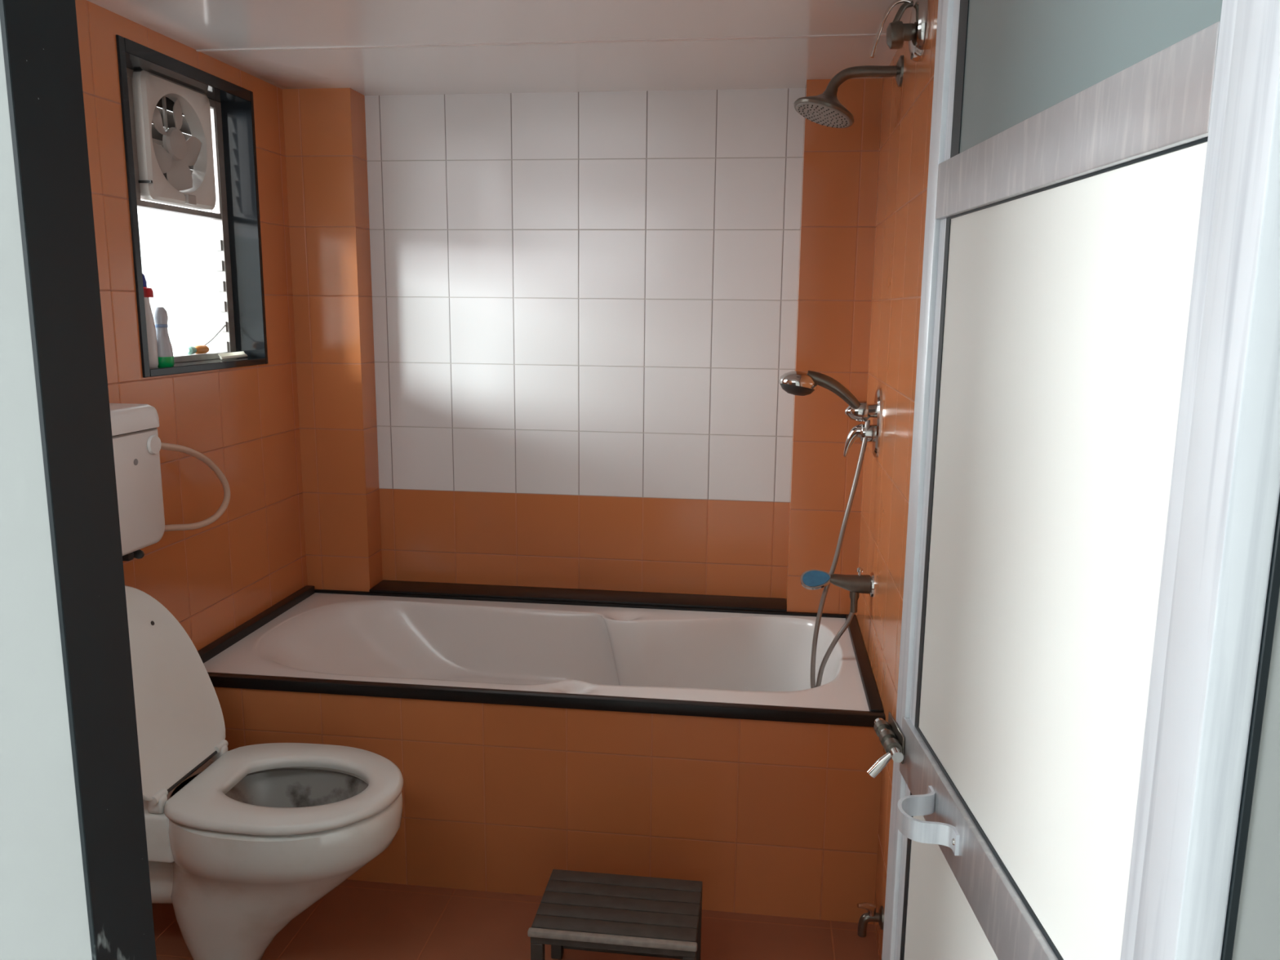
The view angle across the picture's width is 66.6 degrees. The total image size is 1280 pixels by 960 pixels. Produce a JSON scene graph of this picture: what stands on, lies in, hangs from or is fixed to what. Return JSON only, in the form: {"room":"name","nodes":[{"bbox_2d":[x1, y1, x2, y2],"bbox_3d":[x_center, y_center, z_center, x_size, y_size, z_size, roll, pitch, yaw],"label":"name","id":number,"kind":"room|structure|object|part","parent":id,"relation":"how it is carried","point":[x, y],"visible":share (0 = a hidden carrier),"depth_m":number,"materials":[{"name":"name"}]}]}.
{"room":"bathroom","nodes":[
{"label":"bathroom","id":0,"kind":"room"},
{"bbox_2d":[75,0,307,650],"bbox_3d":[-1.232,0.004,2.031,0.130,2.062,2.418,2,10,7],"label":"wall","id":1,"kind":"structure","parent":0,"point":[214,578],"depth_m":2.52,"materials":[{"name":"orange tile"}]},
{"bbox_2d":[109,403,230,561],"bbox_3d":[-1.091,0.218,2.174,0.126,0.782,0.718,2,10,7],"label":"toilet cistern","id":2,"kind":"object","parent":1,"relation":"attached to","point":[137,445],"visible":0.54,"depth_m":2.04,"materials":[{"name":"white plastic"}]},
{"bbox_3d":[-1.112,-0.111,1.934,0.122,0.051,0.357,2,10,7],"label":"tank lid","id":3,"kind":"part","parent":2,"relation":"part of","materials":[{"name":"white plastic"}]},
{"bbox_3d":[-1.115,0.039,1.961,0.118,0.250,0.353,2,10,7],"label":"tank","id":4,"kind":"part","parent":2,"relation":"part of","materials":[{"name":"white plastic"}]},
{"bbox_3d":[-1.035,-0.075,2.076,0.008,0.042,0.042,2,10,7],"label":"knob","id":5,"kind":"part","parent":2,"relation":"part of","materials":[{"name":"white plastic"}]},
{"bbox_2d":[115,35,267,377],"bbox_3d":[-1.152,-0.646,2.446,0.123,0.736,0.567,2,10,7],"label":"window","id":6,"kind":"structure","parent":1,"relation":"in","point":[235,215],"depth_m":2.66,"materials":[{"name":"black metal"}]},
{"bbox_2d":[142,273,158,367],"bbox_3d":[-1.173,-0.380,2.305,0.052,0.225,0.056,2,10,7],"label":"bottle","id":7,"kind":"object","parent":6,"relation":"on","point":[148,292],"visible":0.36,"depth_m":2.30,"materials":[{"name":"white plastic"}]},
{"bbox_2d":[151,306,174,366],"bbox_3d":[-1.156,-0.347,2.354,0.050,0.142,0.050,2,10,7],"label":"soap bottle","id":8,"kind":"object","parent":6,"relation":"on","point":[165,352],"visible":0.79,"depth_m":2.34,"materials":[{"name":"grey plastic"}]},
{"bbox_2d":[131,70,216,209],"bbox_3d":[-1.169,-0.842,2.443,0.067,0.295,0.291,2,10,7],"label":"exhaust fan","id":9,"kind":"object","parent":6,"relation":"attached to","point":[176,167],"visible":0.98,"depth_m":2.44,"materials":[{"name":"grey plastic"}]},
{"bbox_3d":[-1.178,-0.883,2.377,0.024,0.078,0.082,2,10,7],"label":"fan blade","id":10,"kind":"part","parent":9,"relation":"part of","materials":[{"name":"grey plastic"}]},
{"bbox_3d":[-1.179,-0.788,2.389,0.024,0.076,0.084,2,10,7],"label":"fan blade","id":11,"kind":"part","parent":9,"relation":"part of","materials":[{"name":"grey plastic"}]},
{"bbox_3d":[-1.196,-0.841,2.448,0.014,0.265,0.272,2,10,7],"label":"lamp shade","id":12,"kind":"part","parent":9,"relation":"part of","materials":[{"name":"brown"}]},
{"bbox_3d":[-1.170,-0.915,2.461,0.019,0.084,0.077,-2,10,-15],"label":"fan blade","id":13,"kind":"part","parent":9,"relation":"part of","materials":[{"name":"grey plastic"}]},
{"bbox_3d":[-1.166,-0.775,2.474,0.015,0.082,0.077,6,11,28],"label":"fan blade","id":14,"kind":"part","parent":9,"relation":"part of","materials":[{"name":"grey plastic"}]},
{"bbox_3d":[-1.162,-0.849,2.517,0.024,0.072,0.079,2,10,7],"label":"fan blade","id":15,"kind":"part","parent":9,"relation":"part of","materials":[{"name":"grey plastic"}]},
{"bbox_3d":[-1.192,-0.643,2.456,0.030,0.688,0.531,2,10,7],"label":"sash frame","id":16,"kind":"part","parent":6,"relation":"part of","materials":[{"name":"metal"}]},
{"bbox_2d":[184,345,208,355],"bbox_3d":[-1.181,-0.347,2.602,0.023,0.022,0.093,2,10,7],"label":"brush","id":17,"kind":"object","parent":6,"relation":"on","point":[197,349],"visible":1,"depth_m":2.59,"materials":[{"name":"orange plastic"}]},
{"bbox_3d":[-1.155,-0.294,2.513,0.123,0.018,0.531,2,10,7],"label":"sill","id":18,"kind":"part","parent":6,"relation":"part of","materials":[{"name":"black metal"}]},
{"bbox_2d":[204,324,225,345],"bbox_3d":[-1.168,-0.397,2.678,0.004,0.059,0.112,2,10,10],"label":"wire","id":19,"kind":"object","parent":6,"relation":"attached to","point":[220,331],"visible":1,"depth_m":2.68,"materials":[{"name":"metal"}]},
{"bbox_2d":[217,351,247,359],"bbox_3d":[-1.121,-0.343,2.686,0.014,0.017,0.150,1,10,3],"label":"comb","id":20,"kind":"object","parent":6,"relation":"on","point":[233,354],"visible":1,"depth_m":2.68,"materials":[{"name":"beige plastic"}]},
{"bbox_2d":[87,0,915,95],"bbox_3d":[-0.320,-0.953,1.748,1.948,0.040,2.422,2,10,7],"label":"ceiling","id":21,"kind":"structure","parent":0,"point":[197,24],"depth_m":2.27,"materials":[{"name":"paint"}]},
{"bbox_2d":[195,33,885,52],"bbox_3d":[-0.246,-1.028,2.293,1.698,0.004,0.010,2,10,7],"label":"trim","id":22,"kind":"structure","parent":21,"relation":"attached to","point":[881,34],"depth_m":2.29,"materials":[{"name":"white plastic"}]},
{"bbox_2d":[151,879,879,959],"bbox_3d":[-0.345,1.082,2.078,1.948,0.060,2.482,2,10,7],"label":"floor","id":23,"kind":"structure","parent":0,"point":[356,920],"depth_m":2.22,"materials":[{"name":"orange tile"}]},
{"bbox_2d":[124,585,403,959],"bbox_3d":[-0.836,0.635,2.034,0.692,0.825,0.358,2,10,7],"label":"toilet","id":24,"kind":"object","parent":23,"relation":"on","point":[242,842],"visible":0.84,"depth_m":1.99,"materials":[{"name":"white ceramic"}]},
{"bbox_3d":[-1.021,0.417,2.019,0.171,0.394,0.358,2,10,7],"label":"lid","id":25,"kind":"part","parent":24,"relation":"part of","materials":[{"name":"white plastic"}]},
{"bbox_3d":[-0.940,0.611,2.043,0.008,0.008,0.184,2,10,7],"label":"hinge rod","id":26,"kind":"part","parent":24,"relation":"part of","materials":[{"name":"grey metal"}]},
{"bbox_3d":[-0.711,0.632,2.017,0.441,0.024,0.358,2,10,7],"label":"seat","id":27,"kind":"part","parent":24,"relation":"part of","materials":[{"name":"white plastic"}]},
{"bbox_2d":[197,579,885,924],"bbox_3d":[-0.249,0.671,2.713,1.698,0.531,0.834,2,10,7],"label":"bathtub surround","id":28,"kind":"object","parent":23,"relation":"on","point":[775,810],"visible":0.62,"depth_m":2.29,"materials":[{"name":"orange tile"}]},
{"bbox_2d":[203,592,869,711],"bbox_3d":[-0.253,0.602,2.656,1.637,0.330,0.691,2,10,7],"label":"bathtub","id":29,"kind":"object","parent":28,"relation":"in","point":[708,656],"visible":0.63,"depth_m":2.86,"materials":[{"name":"white ceramic"}]},
{"bbox_2d":[527,869,702,959],"bbox_3d":[-0.043,0.966,2.008,0.332,0.200,0.217,2,10,7],"label":"step stool","id":30,"kind":"object","parent":23,"relation":"on","point":[579,910],"visible":1,"depth_m":1.97,"materials":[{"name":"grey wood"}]},
{"bbox_3d":[-0.203,0.992,1.943,0.024,0.168,0.024,2,10,7],"label":"leg","id":31,"kind":"part","parent":30,"relation":"part of","materials":[{"name":"brown wood"}]},
{"bbox_3d":[-0.180,0.965,2.123,0.024,0.159,0.024,2,10,7],"label":"leg","id":32,"kind":"part","parent":30,"relation":"part of","materials":[{"name":"brown wood"}]},
{"bbox_3d":[-0.054,0.906,1.902,0.325,0.018,0.012,2,10,7],"label":"cross rail","id":33,"kind":"part","parent":30,"relation":"part of","materials":[{"name":"brown wood"}]},
{"bbox_3d":[0.096,1.002,1.906,0.024,0.168,0.024,2,10,7],"label":"leg","id":34,"kind":"part","parent":30,"relation":"part of","materials":[{"name":"brown wood"}]},
{"bbox_3d":[0.118,0.974,2.087,0.024,0.159,0.024,2,10,7],"label":"leg","id":35,"kind":"part","parent":30,"relation":"part of","materials":[{"name":"grey metal"}]},
{"bbox_2d":[282,78,882,614],"bbox_3d":[-0.188,-0.156,2.995,1.698,2.062,0.224,2,10,7],"label":"wall","id":36,"kind":"structure","parent":0,"point":[545,340],"depth_m":2.92,"materials":[{"name":"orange tile"}]},
{"bbox_2d":[0,23,1279,959],"bbox_3d":[-0.725,-0.027,0.692,4.000,2.600,0.060,2,10,7],"label":"wall","id":37,"kind":"structure","parent":0,"point":[43,909],"depth_m":0.64,"materials":[{"name":"white paint"}]},
{"bbox_2d":[0,0,156,959],"bbox_3d":[-0.376,0.260,0.698,0.004,2.040,0.064,2,10,7],"label":"door frame","id":38,"kind":"structure","parent":37,"relation":"attached to","point":[40,37],"depth_m":0.65,"materials":[{"name":"stone"}]},
{"bbox_2d":[855,0,938,959],"bbox_3d":[0.577,0.061,1.811,0.120,2.062,2.422,2,10,7],"label":"wall","id":39,"kind":"structure","parent":0,"point":[906,110],"depth_m":2.18,"materials":[{"name":"orange tile"}]},
{"bbox_2d":[778,370,870,688],"bbox_3d":[0.462,0.139,2.521,0.232,0.840,0.102,2,10,7],"label":"shower","id":40,"kind":"object","parent":39,"relation":"attached to","point":[793,382],"visible":0.91,"depth_m":2.46,"materials":[{"name":"silver metal"}]},
{"bbox_3d":[0.499,-0.211,2.455,0.164,0.126,0.031,2,10,11],"label":"handle","id":41,"kind":"part","parent":40,"relation":"part of","materials":[{"name":"silver metal"}]},
{"bbox_2d":[800,567,874,613],"bbox_3d":[0.501,0.278,2.490,0.182,0.118,0.064,2,10,7],"label":"spout","id":42,"kind":"object","parent":39,"relation":"attached to","point":[811,580],"visible":1,"depth_m":2.47,"materials":[{"name":"silver metal"}]},
{"bbox_2d":[849,591,859,613],"bbox_3d":[0.547,0.307,2.491,0.024,0.062,0.024,2,10,7],"label":"connector","id":43,"kind":"object","parent":42,"relation":"attached to","point":[854,595],"depth_m":2.48,"materials":[{"name":"silver metal"}]},
{"bbox_3d":[0.558,0.234,2.475,0.016,0.024,0.016,2,10,7],"label":"diverter knob","id":44,"kind":"part","parent":42,"relation":"part of","materials":[{"name":"silver metal"}]},
{"bbox_2d":[793,54,903,128],"bbox_3d":[0.478,-0.896,2.245,0.242,0.153,0.145,2,10,7],"label":"shower","id":45,"kind":"object","parent":39,"relation":"attached to","point":[824,108],"visible":1,"depth_m":2.23,"materials":[{"name":"silver metal"}]},
{"bbox_3d":[0.424,-0.845,2.260,0.126,0.044,0.131,2,10,7],"label":"nozzle plate","id":46,"kind":"part","parent":45,"relation":"part of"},
{"bbox_3d":[0.511,-0.922,2.245,0.161,0.061,0.029,2,10,7],"label":"arm","id":47,"kind":"part","parent":45,"relation":"part of","materials":[{"name":"silver metal"}]},
{"bbox_2d":[843,387,881,457],"bbox_3d":[0.561,-0.145,2.470,0.085,0.180,0.103,2,10,7],"label":"shower mixer","id":48,"kind":"object","parent":39,"relation":"attached to","point":[874,411],"visible":0.97,"depth_m":2.45,"materials":[{"name":"silver metal"}]},
{"bbox_3d":[0.542,-0.102,2.480,0.045,0.091,0.048,2,10,7],"label":"lever","id":49,"kind":"part","parent":48,"relation":"part of","materials":[{"name":"silver metal"}]},
{"bbox_3d":[0.597,-0.145,2.465,0.011,0.178,0.103,2,10,7],"label":"wall plate","id":50,"kind":"part","parent":48,"relation":"part of","materials":[{"name":"silver metal"}]},
{"bbox_2d":[857,902,884,937],"bbox_3d":[0.495,0.947,2.107,0.058,0.082,0.048,2,10,7],"label":"tap","id":51,"kind":"object","parent":39,"relation":"attached to","point":[871,916],"visible":1,"depth_m":2.10,"materials":[{"name":"silver metal"}]},
{"bbox_3d":[0.487,0.922,2.099,0.044,0.031,0.020,-1,10,-8],"label":"handle","id":52,"kind":"part","parent":51,"relation":"part of","materials":[{"name":"silver metal"}]},
{"bbox_2d":[870,0,929,62],"bbox_3d":[0.507,-0.888,1.921,0.105,0.122,0.122,2,10,7],"label":"mixer valve","id":53,"kind":"object","parent":39,"relation":"attached to","point":[916,32],"visible":1,"depth_m":1.90,"materials":[{"name":"silver metal"}]},
{"bbox_3d":[0.493,-0.885,1.912,0.080,0.111,0.026,2,10,7],"label":"lever","id":54,"kind":"part","parent":53,"relation":"part of","materials":[{"name":"silver metal"}]},
{"bbox_3d":[0.515,-0.916,1.913,0.039,0.045,0.013,2,10,7],"label":"lever","id":55,"kind":"part","parent":53,"relation":"part of","materials":[{"name":"silver metal"}]},
{"bbox_3d":[0.546,-0.887,1.916,0.026,0.122,0.122,2,10,7],"label":"wall plate","id":56,"kind":"part","parent":53,"relation":"part of","materials":[{"name":"silver metal"}]},
{"bbox_2d":[866,0,1237,959],"bbox_3d":[0.331,0.228,0.989,0.077,1.992,0.705,1,10,1],"label":"door","id":57,"kind":"structure","parent":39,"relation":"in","point":[1076,145],"depth_m":0.84,"materials":[{"name":"glass"}]},
{"bbox_3d":[0.315,0.373,1.279,0.033,0.036,0.013,1,10,1],"label":"bolt knob","id":58,"kind":"part","parent":57,"relation":"part of","materials":[{"name":"silver metal"}]},
{"bbox_3d":[0.335,0.350,1.315,0.015,0.015,0.107,1,10,1],"label":"bolt rod","id":59,"kind":"part","parent":57,"relation":"part of","materials":[{"name":"silver metal"}]},
{"bbox_3d":[0.319,0.384,1.105,0.053,0.024,0.110,1,10,1],"label":"pull handle","id":60,"kind":"part","parent":57,"relation":"part of","materials":[{"name":"metal"}]},
{"bbox_3d":[0.351,0.782,1.057,0.006,0.691,0.574,1,10,1],"label":"cream panel","id":61,"kind":"part","parent":57,"relation":"part of","materials":[{"name":"white laminate"}]},
{"bbox_3d":[0.355,0.404,1.008,0.025,0.079,0.600,1,10,1],"label":"rail","id":62,"kind":"part","parent":57,"relation":"part of","materials":[{"name":"metal"}]},
{"bbox_3d":[0.358,0.053,0.928,0.006,0.645,0.574,1,10,1],"label":"cream panel","id":63,"kind":"part","parent":57,"relation":"part of","materials":[{"name":"white laminate"}]},
{"bbox_3d":[0.363,-0.294,0.880,0.024,0.065,0.592,1,10,1],"label":"rail","id":64,"kind":"part","parent":57,"relation":"part of","materials":[{"name":"metal"}]},
{"bbox_3d":[0.364,-0.512,0.828,0.006,0.389,0.574,1,10,1],"label":"glass panel","id":65,"kind":"part","parent":57,"relation":"part of","materials":[{"name":"grey"}]},
{"bbox_2d":[1133,0,1279,959],"bbox_3d":[0.339,0.283,0.611,0.032,2.040,0.064,2,10,7],"label":"door frame","id":66,"kind":"structure","parent":39,"relation":"attached to","point":[1232,491],"depth_m":0.55,"materials":[{"name":"metal"}]}
]}

